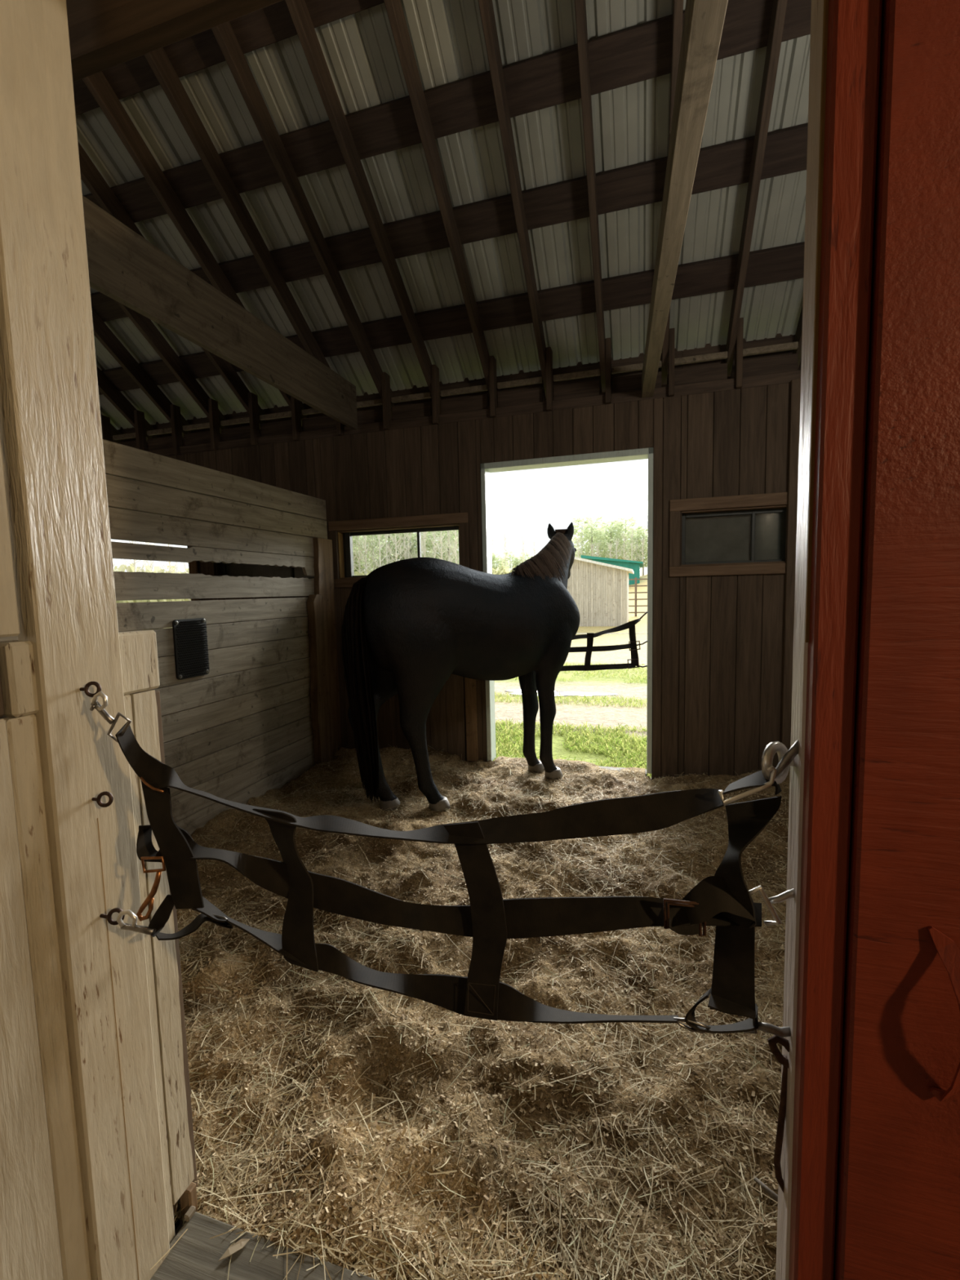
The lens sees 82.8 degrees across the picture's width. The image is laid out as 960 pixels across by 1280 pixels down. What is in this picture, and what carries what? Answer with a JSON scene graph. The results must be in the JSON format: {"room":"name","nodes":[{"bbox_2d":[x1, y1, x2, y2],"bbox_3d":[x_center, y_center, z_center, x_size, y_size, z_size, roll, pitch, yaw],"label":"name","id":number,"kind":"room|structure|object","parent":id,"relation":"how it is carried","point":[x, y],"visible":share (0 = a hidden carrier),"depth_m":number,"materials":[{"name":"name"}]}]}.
{"room":"horse stable","nodes":[
{"label":"horse stable","id":0,"kind":"room"},
{"bbox_2d":[0,0,198,1279],"bbox_3d":[-2.109,0.052,-0.868,1.618,3.050,4.730,0,5,17],"label":"wall","id":1,"kind":"structure","parent":0,"point":[97,1149],"depth_m":0.95,"materials":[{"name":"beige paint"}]},
{"bbox_2d":[79,681,101,697],"bbox_3d":[-0.717,0.088,0.976,0.077,0.028,0.015,-1,5,8],"label":"screw eye","id":2,"kind":"object","parent":1,"relation":"attached to","point":[86,688],"visible":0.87,"depth_m":0.97,"materials":[{"name":"metal"}]},
{"bbox_2d":[91,791,113,807],"bbox_3d":[-0.711,0.291,0.998,0.078,0.029,0.015,-1,5,8],"label":"screw eye","id":3,"kind":"object","parent":1,"relation":"attached to","point":[98,799],"visible":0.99,"depth_m":0.99,"materials":[{"name":"metal"}]},
{"bbox_2d":[99,907,124,924],"bbox_3d":[-0.703,0.513,1.013,0.085,0.031,0.016,-1,5,9],"label":"screw eye","id":4,"kind":"object","parent":1,"relation":"attached to","point":[108,916],"visible":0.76,"depth_m":1.01,"materials":[{"name":"metal"}]},
{"bbox_2d":[0,439,341,835],"bbox_3d":[-1.724,0.084,3.166,0.108,2.250,3.240,0,5,17],"label":"wall","id":5,"kind":"structure","parent":0,"point":[265,711],"depth_m":3.57,"materials":[{"name":"brown wood"}]},
{"bbox_2d":[172,617,209,679],"bbox_3d":[-1.708,0.048,3.237,0.030,0.348,0.240,0,5,17],"label":"mat","id":6,"kind":"object","parent":5,"relation":"attached to","point":[189,635],"visible":1,"depth_m":3.22,"materials":[{"name":"black rubber"}]},
{"bbox_2d":[150,1205,376,1279],"bbox_3d":[-0.123,1.337,0.941,1.196,0.076,0.278,0,5,17],"label":"floor","id":7,"kind":"structure","parent":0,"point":[194,1256],"depth_m":1.14,"materials":[{"name":"wood"}]},
{"bbox_2d":[217,1239,249,1261],"bbox_3d":[-0.522,1.296,1.157,0.064,0.006,0.018,-6,7,-40],"label":"dead leaf","id":8,"kind":"object","parent":7,"relation":"on","point":[240,1244],"visible":1,"depth_m":1.16,"materials":[{"name":"beige plant"}]},
{"bbox_2d":[174,777,651,1235],"bbox_3d":[-1.202,1.516,0.884,9.800,0.160,7.940,0,5,17],"label":"floor","id":9,"kind":"structure","parent":0,"point":[180,1225],"depth_m":1.29,"materials":[{"name":"brown wood"}]},
{"bbox_2d":[150,744,790,1279],"bbox_3d":[0.168,1.142,2.726,4.195,0.294,3.932,0,5,17],"label":"hay","id":10,"kind":"object","parent":9,"relation":"on","point":[543,1257],"visible":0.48,"depth_m":1.40},
{"bbox_2d":[752,1176,777,1201],"bbox_3d":[0.665,1.254,1.224,0.021,0.027,0.101,-6,7,-44],"label":"stick","id":11,"kind":"object","parent":10,"relation":"on","point":[764,1187],"visible":0.55,"depth_m":1.23,"materials":[{"name":"brown wood"}]},
{"bbox_2d":[176,746,790,1279],"bbox_3d":[0.160,1.135,2.800,3.848,0.199,3.483,0,5,17],"label":"bedding","id":12,"kind":"object","parent":9,"relation":"on","point":[557,1067],"visible":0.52,"depth_m":1.71,"materials":[{"name":"beige plant"}]},
{"bbox_2d":[341,522,580,811],"bbox_3d":[0.153,0.079,3.973,2.382,1.952,0.732,-6,7,-42],"label":"horse","id":13,"kind":"object","parent":12,"relation":"on","point":[409,625],"visible":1,"depth_m":3.43},
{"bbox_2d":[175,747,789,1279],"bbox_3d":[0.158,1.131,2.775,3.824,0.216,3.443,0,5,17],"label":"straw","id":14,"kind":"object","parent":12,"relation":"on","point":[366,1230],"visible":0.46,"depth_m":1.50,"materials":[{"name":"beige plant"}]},
{"bbox_2d":[775,0,882,1279],"bbox_3d":[0.472,-0.153,0.740,0.054,3.050,0.094,0,5,17],"label":"trim","id":15,"kind":"structure","parent":9,"relation":"on","point":[845,45],"depth_m":0.72,"materials":[{"name":"red paint"}]},
{"bbox_2d":[89,691,799,1037],"bbox_3d":[-0.103,0.353,0.891,1.159,0.542,0.082,0,5,11],"label":"guard","id":16,"kind":"object","parent":15,"relation":"attached to","point":[723,900],"visible":1,"depth_m":0.87,"materials":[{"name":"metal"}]},
{"bbox_2d":[760,741,794,784],"bbox_3d":[0.446,0.179,0.800,0.082,0.063,0.030,-2,5,-11],"label":"screw eye","id":17,"kind":"object","parent":15,"relation":"attached to","point":[768,754],"visible":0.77,"depth_m":0.79,"materials":[{"name":"metal"}]},
{"bbox_2d":[768,1035,789,1192],"bbox_3d":[0.472,0.736,0.840,0.057,0.276,0.025,0,5,17],"label":"strap","id":18,"kind":"object","parent":15,"relation":"hanging from","point":[781,1059],"visible":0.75,"depth_m":0.83,"materials":[{"name":"black leather"}]},
{"bbox_2d":[66,0,811,454],"bbox_3d":[-1.373,-2.964,0.264,10.200,3.880,9.265,0,5,17],"label":"ceiling","id":19,"kind":"structure","parent":0,"point":[300,215],"depth_m":3.25,"materials":[{"name":"brown wood"}]},
{"bbox_2d":[146,369,800,779],"bbox_3d":[-1.082,-0.343,4.736,7.611,2.930,0.200,0,5,17],"label":"wall","id":20,"kind":"structure","parent":0,"point":[722,646],"depth_m":3.98,"materials":[{"name":"brown wood"}]},
{"bbox_2d":[186,546,200,600],"bbox_3d":[-3.518,-0.176,5.422,1.830,2.350,0.026,0,5,17],"label":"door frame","id":21,"kind":"structure","parent":20,"relation":"in","point":[193,566],"depth_m":5.12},
{"bbox_2d":[207,561,314,578],"bbox_3d":[-1.924,-0.741,4.970,1.244,0.564,0.162,0,5,17],"label":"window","id":22,"kind":"structure","parent":20,"relation":"in","point":[231,569],"depth_m":5.07,"materials":[{"name":"brown"}]},
{"bbox_2d":[328,511,469,587],"bbox_3d":[-0.676,-0.740,4.580,1.259,0.566,0.132,0,5,17],"label":"window","id":23,"kind":"structure","parent":20,"relation":"in","point":[344,546],"depth_m":4.56,"materials":[{"name":"brown wood"}]},
{"bbox_2d":[480,447,653,776],"bbox_3d":[0.673,-0.149,4.260,1.290,2.485,0.162,0,5,17],"label":"door frame","id":24,"kind":"structure","parent":20,"relation":"in","point":[642,453],"depth_m":4.10,"materials":[{"name":"white paint"}]},
{"bbox_2d":[560,611,647,671],"bbox_3d":[0.697,0.017,4.366,1.254,0.492,0.057,0,5,17],"label":"guard","id":25,"kind":"object","parent":24,"relation":"attached to","point":[634,660],"visible":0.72,"depth_m":4.28,"materials":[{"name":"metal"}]},
{"bbox_2d":[669,492,787,577],"bbox_3d":[1.919,-0.733,3.820,1.118,0.545,0.162,0,5,17],"label":"window","id":26,"kind":"structure","parent":20,"relation":"in","point":[750,540],"depth_m":3.87,"materials":[{"name":"brown"}]},
{"bbox_2d":[684,512,786,562],"bbox_3d":[1.897,-0.735,3.899,0.886,0.391,0.022,0,5,17],"label":"window pane","id":27,"kind":"object","parent":26,"relation":"attached to","point":[720,538],"depth_m":3.91,"materials":[{"name":"glass"}]},
{"bbox_3d":[-1.817,-1.482,-1.554,10.000,6.285,5.470,0,5,17],"label":"wall","id":28,"kind":"structure","parent":0,"visible":0},
{"bbox_2d":[832,0,959,1279],"bbox_3d":[1.165,-0.147,0.490,1.450,3.050,0.113,0,5,17],"label":"door","id":29,"kind":"structure","parent":28,"relation":"in","point":[897,1216],"depth_m":0.68,"materials":[{"name":"red paint"}]},
{"label":"outside","id":30,"kind":"structure","parent":0,"visible":0},
{"bbox_2d":[125,573,651,777],"bbox_3d":[12.440,-8.356,76.378,320.000,5.436,145.640,0,5,17],"label":"ground","id":31,"kind":"structure","parent":30,"point":[609,715],"depth_m":7.94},
{"bbox_2d":[113,564,124,571],"bbox_3d":[-19.436,-1.893,28.100,6.916,4.271,6.922,-3,5,-20],"label":"shrub","id":32,"kind":"object","parent":31,"relation":"on","point":[115,566],"visible":0.02,"depth_m":28.42,"materials":[{"name":"plant"}]},
{"bbox_2d":[112,558,127,571],"bbox_3d":[-17.991,-2.620,26.612,1.653,4.554,1.613,-4,6,-25],"label":"bare tree","id":33,"kind":"object","parent":31,"relation":"on","point":[113,558],"visible":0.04,"depth_m":26.67,"materials":[{"name":"beige plant"}]},
{"bbox_2d":[118,540,154,572],"bbox_3d":[-17.289,-3.078,27.342,1.540,5.326,1.719,-2,5,-11],"label":"bare tree","id":34,"kind":"object","parent":31,"relation":"on","point":[134,565],"visible":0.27,"depth_m":27.35,"materials":[{"name":"beige plant"}]},
{"bbox_2d":[121,565,164,573],"bbox_3d":[-18.962,-2.165,30.012,6.303,3.765,7.111,-1,5,5],"label":"shrub","id":35,"kind":"object","parent":31,"relation":"on","point":[162,570],"visible":0.02,"depth_m":30.03,"materials":[{"name":"plant"}]},
{"bbox_2d":[115,570,178,629],"bbox_3d":[-15.642,-1.843,27.252,5.683,3.395,6.412,-4,6,-31],"label":"shrub","id":36,"kind":"object","parent":31,"relation":"on","point":[126,601],"visible":0.02,"depth_m":25.13,"materials":[{"name":"green plant"}]},
{"bbox_2d":[135,542,162,573],"bbox_3d":[-17.363,-3.165,28.640,1.913,5.270,1.867,2,6,35],"label":"bare tree","id":37,"kind":"object","parent":31,"relation":"on","point":[150,562],"visible":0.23,"depth_m":28.62,"materials":[{"name":"beige plant"}]},
{"bbox_2d":[124,563,175,573],"bbox_3d":[-18.990,-2.364,31.071,6.646,3.970,7.498,3,6,38],"label":"shrub","id":38,"kind":"object","parent":31,"relation":"on","point":[156,568],"visible":0.02,"depth_m":30.81,"materials":[{"name":"plant"}]},
{"bbox_2d":[146,565,188,600],"bbox_3d":[-15.208,-2.261,29.590,6.458,3.858,7.286,-6,7,-44],"label":"shrub","id":39,"kind":"object","parent":31,"relation":"on","point":[155,571],"visible":0.02,"depth_m":28.19,"materials":[{"name":"plant"}]},
{"bbox_2d":[150,599,191,628],"bbox_3d":[-12.680,-1.606,25.463,5.863,3.617,5.858,-6,7,-44],"label":"shrub","id":40,"kind":"object","parent":31,"relation":"on","point":[160,600],"visible":0.02,"depth_m":23.47,"materials":[{"name":"green plant"}]},
{"bbox_2d":[157,544,187,601],"bbox_3d":[-14.340,-2.640,25.383,1.555,4.642,1.175,-4,6,-24],"label":"bare tree","id":41,"kind":"object","parent":31,"relation":"on","point":[169,562],"visible":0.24,"depth_m":25.31,"materials":[{"name":"plant"}]},
{"bbox_2d":[161,546,191,600],"bbox_3d":[-12.427,-2.693,23.383,1.453,5.024,1.622,-1,5,2],"label":"bare tree","id":42,"kind":"object","parent":31,"relation":"on","point":[184,567],"visible":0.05,"depth_m":23.40,"materials":[{"name":"plant"}]},
{"bbox_2d":[352,539,358,568],"bbox_3d":[-11.305,-7.230,47.179,1.739,7.513,2.246,-1,5,1],"label":"bare tree","id":43,"kind":"object","parent":31,"relation":"on","point":[353,540],"visible":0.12,"depth_m":47.04,"materials":[{"name":"plant"}]},
{"bbox_2d":[352,535,371,573],"bbox_3d":[-10.449,-7.429,47.361,2.329,7.791,1.804,-1,5,9],"label":"bare tree","id":44,"kind":"object","parent":31,"relation":"on","point":[357,536],"visible":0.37,"depth_m":47.30,"materials":[{"name":"beige plant"}]},
{"bbox_2d":[354,569,371,575],"bbox_3d":[-7.795,-3.741,39.959,5.824,2.878,5.162,-1,5,-1],"label":"shrub","id":45,"kind":"object","parent":31,"relation":"on","point":[367,571],"visible":0.02,"depth_m":39.04,"materials":[{"name":"plant"}]},
{"bbox_2d":[352,535,377,572],"bbox_3d":[-11.727,-7.782,50.169,5.181,7.630,5.140,2,6,31],"label":"pine tree","id":46,"kind":"object","parent":31,"relation":"on","point":[360,537],"visible":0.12,"depth_m":49.60,"materials":[{"name":"green plant"}]},
{"bbox_2d":[353,535,378,573],"bbox_3d":[-8.607,-5.893,41.189,1.675,6.436,1.869,0,5,13],"label":"bare tree","id":47,"kind":"object","parent":31,"relation":"on","point":[365,536],"visible":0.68,"depth_m":40.97,"materials":[{"name":"beige plant"}]},
{"bbox_2d":[352,534,391,575],"bbox_3d":[-10.371,-8.055,49.525,5.578,8.280,5.622,-5,6,-32],"label":"pine tree","id":48,"kind":"object","parent":31,"relation":"on","point":[357,549],"visible":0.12,"depth_m":48.78,"materials":[{"name":"green plant"}]},
{"bbox_2d":[360,535,384,571],"bbox_3d":[-9.261,-7.325,46.897,2.298,7.607,1.739,-1,5,-1],"label":"bare tree","id":49,"kind":"object","parent":31,"relation":"on","point":[372,550],"visible":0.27,"depth_m":46.77,"materials":[{"name":"beige plant"}]},
{"bbox_2d":[357,535,394,567],"bbox_3d":[-10.367,-8.223,55.291,4.389,6.887,4.450,3,7,40],"label":"pine tree","id":50,"kind":"object","parent":31,"relation":"on","point":[361,535],"visible":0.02,"depth_m":54.46,"materials":[{"name":"green plant"}]},
{"bbox_2d":[367,534,397,570],"bbox_3d":[-7.739,-6.311,41.524,2.319,7.098,2.263,-5,6,-34],"label":"bare tree","id":51,"kind":"object","parent":31,"relation":"on","point":[380,535],"visible":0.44,"depth_m":41.38,"materials":[{"name":"beige plant"}]},
{"bbox_2d":[374,533,399,567],"bbox_3d":[-7.686,-6.635,45.245,2.167,6.633,2.115,1,6,25],"label":"bare tree","id":52,"kind":"object","parent":31,"relation":"on","point":[384,535],"visible":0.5,"depth_m":44.99,"materials":[{"name":"beige plant"}]},
{"bbox_2d":[358,533,417,568],"bbox_3d":[-7.802,-7.602,46.991,5.418,7.978,5.375,-1,5,0],"label":"pine tree","id":53,"kind":"object","parent":31,"relation":"on","point":[383,535],"visible":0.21,"depth_m":46.22,"materials":[{"name":"green plant"}]},
{"bbox_2d":[386,533,410,563],"bbox_3d":[-6.239,-6.056,40.109,1.794,6.894,2.003,-5,6,-33],"label":"bare tree","id":54,"kind":"object","parent":31,"relation":"on","point":[395,538],"visible":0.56,"depth_m":39.86,"materials":[{"name":"beige plant"}]},
{"bbox_2d":[384,533,415,561],"bbox_3d":[-7.107,-6.826,48.542,3.722,5.784,3.575,4,7,45],"label":"pine tree","id":55,"kind":"object","parent":31,"relation":"on","point":[400,533],"visible":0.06,"depth_m":47.89,"materials":[{"name":"green plant"}]},
{"bbox_2d":[389,533,417,559],"bbox_3d":[-6.146,-7.257,45.506,2.230,7.679,1.999,1,6,28],"label":"bare tree","id":56,"kind":"object","parent":31,"relation":"on","point":[404,537],"visible":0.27,"depth_m":45.36,"materials":[{"name":"beige plant"}]},
{"bbox_2d":[400,533,415,559],"bbox_3d":[-5.770,-6.523,44.838,1.845,6.352,1.653,3,7,40],"label":"bare tree","id":57,"kind":"object","parent":31,"relation":"on","point":[409,539],"visible":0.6,"depth_m":44.77,"materials":[{"name":"beige plant"}]},
{"bbox_2d":[391,532,435,560],"bbox_3d":[-5.970,-7.152,47.644,4.355,6.670,4.257,-3,5,-15],"label":"pine tree","id":58,"kind":"object","parent":31,"relation":"on","point":[414,540],"visible":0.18,"depth_m":47.02,"materials":[{"name":"green plant"}]},
{"bbox_2d":[408,532,427,558],"bbox_3d":[-4.974,-6.754,45.240,1.517,6.633,2.004,0,5,19],"label":"bare tree","id":59,"kind":"object","parent":31,"relation":"on","point":[415,532],"visible":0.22,"depth_m":44.96,"materials":[{"name":"beige plant"}]},
{"bbox_2d":[415,532,432,557],"bbox_3d":[-4.312,-5.964,41.467,1.940,6.085,1.988,-2,5,-12],"label":"bare tree","id":60,"kind":"object","parent":31,"relation":"on","point":[423,533],"visible":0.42,"depth_m":41.40,"materials":[{"name":"beige plant"}]},
{"bbox_2d":[406,531,443,557],"bbox_3d":[-5.558,-7.832,51.249,4.244,6.867,4.419,3,7,43],"label":"pine tree","id":61,"kind":"object","parent":31,"relation":"on","point":[427,531],"visible":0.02,"depth_m":50.81,"materials":[{"name":"green plant"}]},
{"bbox_2d":[425,530,444,559],"bbox_3d":[-3.489,-6.081,42.268,1.377,6.024,1.820,-3,5,-17],"label":"bare tree","id":62,"kind":"object","parent":31,"relation":"on","point":[433,540],"visible":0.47,"depth_m":42.11,"materials":[{"name":"beige plant"}]},
{"bbox_2d":[425,530,454,561],"bbox_3d":[-2.659,-6.102,39.263,2.017,6.945,1.808,2,6,30],"label":"bare tree","id":63,"kind":"object","parent":31,"relation":"on","point":[441,552],"visible":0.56,"depth_m":39.21,"materials":[{"name":"beige plant"}]},
{"bbox_2d":[423,530,458,563],"bbox_3d":[-2.899,-8.262,49.762,5.411,7.968,5.368,3,6,37],"label":"pine tree","id":64,"kind":"object","parent":31,"relation":"on","point":[445,531],"visible":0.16,"depth_m":49.20,"materials":[{"name":"green plant"}]},
{"bbox_2d":[427,531,454,558],"bbox_3d":[-3.983,-8.186,54.533,4.021,6.506,4.187,-1,5,6],"label":"pine tree","id":65,"kind":"object","parent":31,"relation":"on","point":[428,531],"visible":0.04,"depth_m":53.95,"materials":[{"name":"green plant"}]},
{"bbox_2d":[435,530,458,560],"bbox_3d":[-2.350,-8.566,53.696,4.714,7.398,4.780,-2,5,-11],"label":"pine tree","id":66,"kind":"object","parent":31,"relation":"on","point":[443,531],"visible":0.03,"depth_m":52.85,"materials":[{"name":"green plant"}]},
{"bbox_2d":[438,530,458,562],"bbox_3d":[-2.428,-6.688,44.299,1.983,6.564,1.501,2,6,35],"label":"bare tree","id":67,"kind":"object","parent":31,"relation":"on","point":[449,535],"visible":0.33,"depth_m":44.18,"materials":[{"name":"beige plant"}]},
{"bbox_2d":[444,529,459,564],"bbox_3d":[-1.815,-6.331,41.042,1.568,6.774,2.025,-5,6,-34],"label":"bare tree","id":68,"kind":"object","parent":31,"relation":"on","point":[455,532],"visible":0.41,"depth_m":40.89,"materials":[{"name":"beige plant"}]},
{"bbox_2d":[449,529,494,563],"bbox_3d":[-0.807,-7.467,47.831,4.248,6.761,4.279,2,6,34],"label":"pine tree","id":69,"kind":"object","parent":31,"relation":"on","point":[457,546],"visible":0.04,"depth_m":47.49,"materials":[{"name":"green plant"}]},
{"bbox_2d":[491,551,501,570],"bbox_3d":[1.414,-9.849,73.118,3.002,4.019,2.978,-5,6,-38],"label":"pine tree","id":70,"kind":"object","parent":31,"relation":"on","point":[493,553],"visible":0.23,"depth_m":72.86,"materials":[{"name":"green plant"}]},
{"bbox_2d":[491,554,503,572],"bbox_3d":[2.265,-9.856,73.818,2.786,3.759,2.808,1,6,29],"label":"pine tree","id":71,"kind":"object","parent":31,"relation":"on","point":[500,558],"visible":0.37,"depth_m":73.41,"materials":[{"name":"green plant"}]},
{"bbox_2d":[492,564,515,574],"bbox_3d":[2.120,-5.482,49.081,4.588,2.558,5.176,-3,5,-15],"label":"shrub","id":72,"kind":"object","parent":31,"relation":"on","point":[507,570],"visible":0.09,"depth_m":48.51,"materials":[{"name":"plant"}]},
{"bbox_2d":[498,533,511,567],"bbox_3d":[2.993,-9.592,63.175,1.476,6.294,1.115,1,6,26],"label":"bare tree","id":73,"kind":"object","parent":31,"relation":"on","point":[507,551],"visible":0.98,"depth_m":63.09,"materials":[{"name":"white plant"}]},
{"bbox_2d":[498,551,519,569],"bbox_3d":[3.862,-9.378,69.072,2.997,4.044,3.021,-3,5,-17],"label":"pine tree","id":74,"kind":"object","parent":31,"relation":"on","point":[513,557],"visible":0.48,"depth_m":68.70,"materials":[{"name":"green plant"}]},
{"bbox_2d":[511,557,525,566],"bbox_3d":[5.068,-8.955,68.827,2.239,3.150,2.208,-3,5,-20],"label":"pine tree","id":75,"kind":"object","parent":31,"relation":"on","point":[515,558],"visible":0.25,"depth_m":68.61,"materials":[{"name":"green plant"}]},
{"bbox_2d":[516,533,528,562],"bbox_3d":[5.069,-9.427,62.606,1.345,5.953,1.205,1,6,29],"label":"bare tree","id":76,"kind":"object","parent":31,"relation":"on","point":[522,548],"visible":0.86,"depth_m":62.49,"materials":[{"name":"white plant"}]},
{"bbox_2d":[518,552,532,564],"bbox_3d":[5.864,-9.498,70.335,2.631,3.754,2.668,0,5,17],"label":"pine tree","id":77,"kind":"object","parent":31,"relation":"on","point":[529,557],"visible":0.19,"depth_m":70.12,"materials":[{"name":"green plant"}]},
{"bbox_2d":[531,533,540,556],"bbox_3d":[6.192,-9.312,62.281,1.158,5.720,1.292,-3,5,-16],"label":"bare tree","id":78,"kind":"object","parent":31,"relation":"on","point":[532,534],"visible":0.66,"depth_m":62.03,"materials":[{"name":"white plant"}]},
{"bbox_2d":[505,688,618,696],"bbox_3d":[1.146,0.771,7.846,1.648,0.006,0.517,0,5,17],"label":"puddle","id":79,"kind":"object","parent":31,"relation":"on","point":[518,691],"visible":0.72,"depth_m":7.81,"materials":[{"name":"liquid"}]},
{"bbox_2d":[493,662,651,776],"bbox_3d":[0.836,0.757,7.838,6.255,0.076,6.655,0,5,17],"label":"grass","id":80,"kind":"structure","parent":31,"relation":"on","point":[639,744],"depth_m":5.45,"materials":[{"name":"green plant"}]},
{"bbox_2d":[573,536,586,558],"bbox_3d":[10.274,-8.405,56.541,1.849,5.221,1.896,-5,6,-32],"label":"bare tree","id":81,"kind":"object","parent":31,"relation":"on","point":[579,539],"visible":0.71,"depth_m":56.30,"materials":[{"name":"beige plant"}]},
{"bbox_2d":[566,515,599,557],"bbox_3d":[12.693,-11.484,67.696,5.475,8.062,5.432,1,6,23],"label":"pine tree","id":82,"kind":"object","parent":31,"relation":"on","point":[577,518],"visible":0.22,"depth_m":67.06,"materials":[{"name":"green plant"}]},
{"bbox_2d":[572,515,614,557],"bbox_3d":[12.596,-10.170,61.093,4.780,7.321,4.672,-5,6,-34],"label":"pine tree","id":83,"kind":"object","parent":31,"relation":"on","point":[585,531],"visible":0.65,"depth_m":60.55,"materials":[{"name":"green plant"}]},
{"bbox_2d":[587,541,599,556],"bbox_3d":[12.157,-8.472,58.829,1.642,4.522,1.602,3,7,39],"label":"bare tree","id":84,"kind":"object","parent":31,"relation":"on","point":[593,546],"visible":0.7,"depth_m":58.62,"materials":[{"name":"beige plant"}]},
{"bbox_2d":[593,542,604,557],"bbox_3d":[12.645,-8.466,58.759,1.502,4.474,1.136,2,6,35],"label":"bare tree","id":85,"kind":"object","parent":31,"relation":"on","point":[598,543],"visible":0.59,"depth_m":58.62,"materials":[{"name":"beige plant"}]},
{"bbox_2d":[583,524,614,558],"bbox_3d":[15.029,-10.970,67.868,4.554,6.760,4.591,-4,6,-25],"label":"pine tree","id":86,"kind":"object","parent":31,"relation":"on","point":[604,525],"visible":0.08,"depth_m":67.15,"materials":[{"name":"green plant"}]},
{"bbox_2d":[567,556,634,626],"bbox_3d":[4.830,-2.196,23.161,3.252,3.056,3.850,0,5,17],"label":"shed","id":87,"kind":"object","parent":31,"relation":"on","point":[599,591],"visible":0.55,"depth_m":21.47,"materials":[{"name":"beige wood"}]},
{"bbox_2d":[592,520,628,559],"bbox_3d":[15.633,-10.705,64.738,4.502,7.065,4.565,-6,7,-43],"label":"pine tree","id":88,"kind":"object","parent":31,"relation":"on","point":[615,526],"visible":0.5,"depth_m":64.20,"materials":[{"name":"green plant"}]},
{"bbox_2d":[605,542,616,558],"bbox_3d":[13.856,-8.412,58.064,1.605,4.422,1.566,1,6,25],"label":"bare tree","id":89,"kind":"object","parent":31,"relation":"on","point":[610,549],"visible":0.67,"depth_m":57.88,"materials":[{"name":"beige plant"}]},
{"bbox_2d":[576,633,647,634],"bbox_3d":[1.347,-0.033,13.222,13.097,0.745,0.097,0,5,17],"label":"rope fence","id":90,"kind":"object","parent":31,"relation":"on","point":[576,633],"visible":0.04,"depth_m":12.65,"materials":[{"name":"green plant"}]},
{"bbox_2d":[581,555,643,585],"bbox_3d":[12.509,-6.074,50.653,5.113,3.300,9.700,0,5,17],"label":"barn","id":91,"kind":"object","parent":31,"relation":"on","point":[635,566],"visible":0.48,"depth_m":45.98,"materials":[{"name":"teal metal"}]},
{"bbox_2d":[610,536,622,559],"bbox_3d":[14.430,-8.540,57.258,1.744,4.803,1.701,0,5,12],"label":"bare tree","id":92,"kind":"object","parent":31,"relation":"on","point":[616,540],"visible":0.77,"depth_m":57.22,"materials":[{"name":"beige plant"}]},
{"bbox_2d":[603,518,633,559],"bbox_3d":[17.007,-11.283,67.491,4.977,7.329,4.937,-5,6,-35],"label":"pine tree","id":93,"kind":"object","parent":31,"relation":"on","point":[612,518],"visible":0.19,"depth_m":66.84,"materials":[{"name":"green plant"}]},
{"bbox_2d":[617,531,630,559],"bbox_3d":[15.705,-9.252,59.163,1.597,5.521,1.782,0,5,13],"label":"bare tree","id":94,"kind":"object","parent":31,"relation":"on","point":[622,531],"visible":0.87,"depth_m":59.16,"materials":[{"name":"beige plant"}]},
{"bbox_2d":[607,515,642,559],"bbox_3d":[17.906,-11.406,67.235,4.698,7.558,4.821,-2,5,-7],"label":"pine tree","id":95,"kind":"object","parent":31,"relation":"on","point":[630,518],"visible":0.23,"depth_m":66.61,"materials":[{"name":"green plant"}]},
{"bbox_2d":[621,527,639,560],"bbox_3d":[16.065,-9.328,57.883,1.869,5.790,1.674,-1,5,6],"label":"bare tree","id":96,"kind":"object","parent":31,"relation":"on","point":[632,549],"visible":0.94,"depth_m":57.85,"materials":[{"name":"beige plant"}]},
{"bbox_2d":[628,577,635,616],"bbox_3d":[7.046,-2.023,26.000,0.811,1.898,0.073,0,5,17],"label":"gate","id":97,"kind":"object","parent":31,"relation":"on","point":[634,612],"visible":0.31,"depth_m":25.89,"materials":[{"name":"brown metal"}]},
{"bbox_2d":[620,524,647,568],"bbox_3d":[17.676,-9.820,60.819,3.782,5.793,3.697,3,6,38],"label":"pine tree","id":98,"kind":"object","parent":31,"relation":"on","point":[642,530],"visible":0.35,"depth_m":60.55,"materials":[{"name":"green plant"}]},
{"bbox_2d":[626,525,647,575],"bbox_3d":[17.828,-9.678,59.490,3.621,5.527,3.548,3,7,41],"label":"pine tree","id":99,"kind":"object","parent":31,"relation":"on","point":[637,536],"visible":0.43,"depth_m":59.34,"materials":[{"name":"green plant"}]},
{"bbox_2d":[635,577,647,616],"bbox_3d":[7.844,-2.021,25.761,0.943,1.898,0.073,0,5,17],"label":"gate","id":100,"kind":"object","parent":31,"relation":"on","point":[636,577],"visible":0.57,"depth_m":25.80,"materials":[{"name":"brown metal"}]},
{"bbox_2d":[636,537,647,576],"bbox_3d":[16.981,-8.753,56.707,1.585,4.365,1.546,2,6,35],"label":"bare tree","id":101,"kind":"object","parent":31,"relation":"on","point":[643,540],"visible":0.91,"depth_m":56.74,"materials":[{"name":"beige plant"}]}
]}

